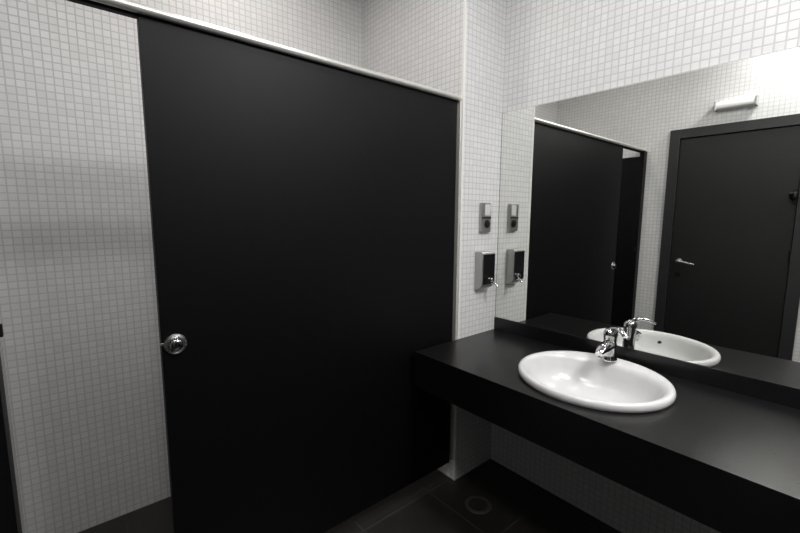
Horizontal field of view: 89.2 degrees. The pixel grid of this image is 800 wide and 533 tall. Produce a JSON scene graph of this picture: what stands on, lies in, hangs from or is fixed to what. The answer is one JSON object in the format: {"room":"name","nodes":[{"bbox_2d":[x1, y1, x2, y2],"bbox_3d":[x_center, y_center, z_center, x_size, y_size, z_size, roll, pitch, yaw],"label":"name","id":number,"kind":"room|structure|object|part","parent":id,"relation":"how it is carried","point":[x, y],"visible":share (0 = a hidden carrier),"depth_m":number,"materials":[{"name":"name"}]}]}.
{"room":"public restroom","nodes":[
{"label":"public restroom","id":0,"kind":"room"},
{"bbox_2d":[0,337,24,532],"bbox_3d":[-0.610,-0.053,0.312,0.100,3.080,3.451,-6,9,-40],"label":"trim","id":1,"kind":"structure","parent":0,"point":[1,344],"depth_m":1.73,"materials":[{"name":"grey metal"}]},
{"bbox_2d":[0,0,361,532],"bbox_3d":[-0.913,-0.314,2.363,2.305,3.080,0.100,-6,9,-40],"label":"wall","id":2,"kind":"structure","parent":0,"point":[79,314],"depth_m":1.88,"materials":[{"name":"white tile"}]},
{"bbox_2d":[78,459,621,532],"bbox_3d":[0.135,1.440,1.208,2.655,0.100,3.551,-6,9,-40],"label":"floor","id":3,"kind":"structure","parent":0,"point":[435,502],"depth_m":2.10,"materials":[{"name":"tile"}]},
{"bbox_2d":[0,0,461,532],"bbox_3d":[-0.461,0.243,1.705,1.867,2.144,0.219,-6,9,-40],"label":"frame","id":4,"kind":"object","parent":3,"relation":"on","point":[10,520],"visible":0.83,"depth_m":1.30,"materials":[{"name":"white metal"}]},
{"bbox_3d":[-1.090,0.334,1.062,0.066,2.118,0.038,-6,9,-40],"label":"corner post","id":5,"kind":"part","parent":4,"relation":"part of","materials":[{"name":"black laminate"}]},
{"bbox_3d":[-0.400,-0.799,1.507,1.867,0.027,0.027,-6,9,-40],"label":"rail","id":6,"kind":"part","parent":4,"relation":"part of","materials":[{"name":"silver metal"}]},
{"bbox_2d":[137,16,456,532],"bbox_3d":[-0.249,0.197,1.784,1.413,2.008,0.054,-6,9,-40],"label":"door","id":7,"kind":"structure","parent":4,"relation":"in","point":[302,213],"depth_m":1.61,"materials":[{"name":"black laminate"}]},
{"bbox_2d":[465,496,491,513],"bbox_3d":[0.416,1.269,2.162,0.140,0.003,0.140,-6,9,-40],"label":"floor drain","id":8,"kind":"object","parent":3,"relation":"on","point":[475,504],"visible":1,"depth_m":2.16,"materials":[{"name":"grey metal"}]},
{"bbox_2d":[362,0,506,478],"bbox_3d":[0.162,-0.341,2.614,0.337,3.080,0.901,-6,9,-40],"label":"wall","id":9,"kind":"structure","parent":0,"point":[417,41],"depth_m":2.26,"materials":[{"name":"white tile"}]},
{"bbox_2d":[452,0,466,480],"bbox_3d":[0.324,-0.284,2.172,0.014,3.080,0.016,-6,9,-40],"label":"trim","id":10,"kind":"structure","parent":9,"relation":"attached to","point":[465,1],"depth_m":2.15,"materials":[{"name":"white metal"}]},
{"bbox_2d":[479,203,490,231],"bbox_3d":[0.483,-0.275,2.284,0.086,0.163,0.025,-6,9,-40],"label":"wall plate","id":11,"kind":"object","parent":9,"relation":"attached to","point":[485,208],"visible":1,"depth_m":2.27,"materials":[{"name":"silver metal"}]},
{"bbox_3d":[0.493,-0.240,2.285,0.044,0.044,0.008,-6,9,-40],"label":"knob","id":12,"kind":"part","parent":11,"relation":"part of","materials":[{"name":"black plastic"}]},
{"bbox_2d":[474,251,498,290],"bbox_3d":[0.495,0.027,2.283,0.109,0.223,0.103,-6,9,-40],"label":"soap dispenser","id":13,"kind":"object","parent":9,"relation":"attached to","point":[484,260],"visible":1,"depth_m":2.27,"materials":[{"name":"silver metal"}]},
{"bbox_2d":[490,0,799,532],"bbox_3d":[1.119,-0.236,1.826,0.100,3.080,3.551,-6,9,-40],"label":"wall","id":14,"kind":"structure","parent":0,"point":[556,50],"depth_m":1.89,"materials":[{"name":"white tile"}]},
{"bbox_2d":[414,317,799,532],"bbox_3d":[1.115,0.577,1.335,0.660,0.254,2.447,-6,9,-40],"label":"countertop","id":15,"kind":"structure","parent":14,"relation":"attached to","point":[724,456],"depth_m":1.39,"materials":[{"name":"black stone"}]},
{"bbox_2d":[518,351,675,412],"bbox_3d":[0.799,0.532,1.707,0.565,0.176,0.595,-6,9,-40],"label":"basin","id":16,"kind":"object","parent":15,"relation":"in","point":[583,379],"visible":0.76,"depth_m":1.79,"materials":[{"name":"white ceramic"}]},
{"bbox_2d":[595,326,627,361],"bbox_3d":[0.922,0.347,1.804,0.119,0.170,0.146,1,7,9],"label":"tap","id":17,"kind":"object","parent":15,"relation":"on","point":[606,350],"visible":1,"depth_m":1.80,"materials":[{"name":"silver metal"}]},
{"bbox_3d":[0.911,0.362,1.804,0.121,0.058,0.050,-6,9,-40],"label":"spout","id":18,"kind":"part","parent":17,"relation":"part of","materials":[{"name":"silver metal"}]},
{"bbox_3d":[0.957,0.286,1.779,0.034,0.042,0.122,0,7,-6],"label":"lever","id":19,"kind":"part","parent":17,"relation":"part of","materials":[{"name":"silver metal"}]},
{"bbox_2d":[495,47,799,387],"bbox_3d":[1.321,-0.169,1.510,0.006,1.183,2.300,-6,9,-40],"label":"wall mirror","id":20,"kind":"object","parent":14,"relation":"attached to","point":[665,211],"visible":1,"depth_m":1.72,"materials":[{"name":"grey mirror"}]}
]}

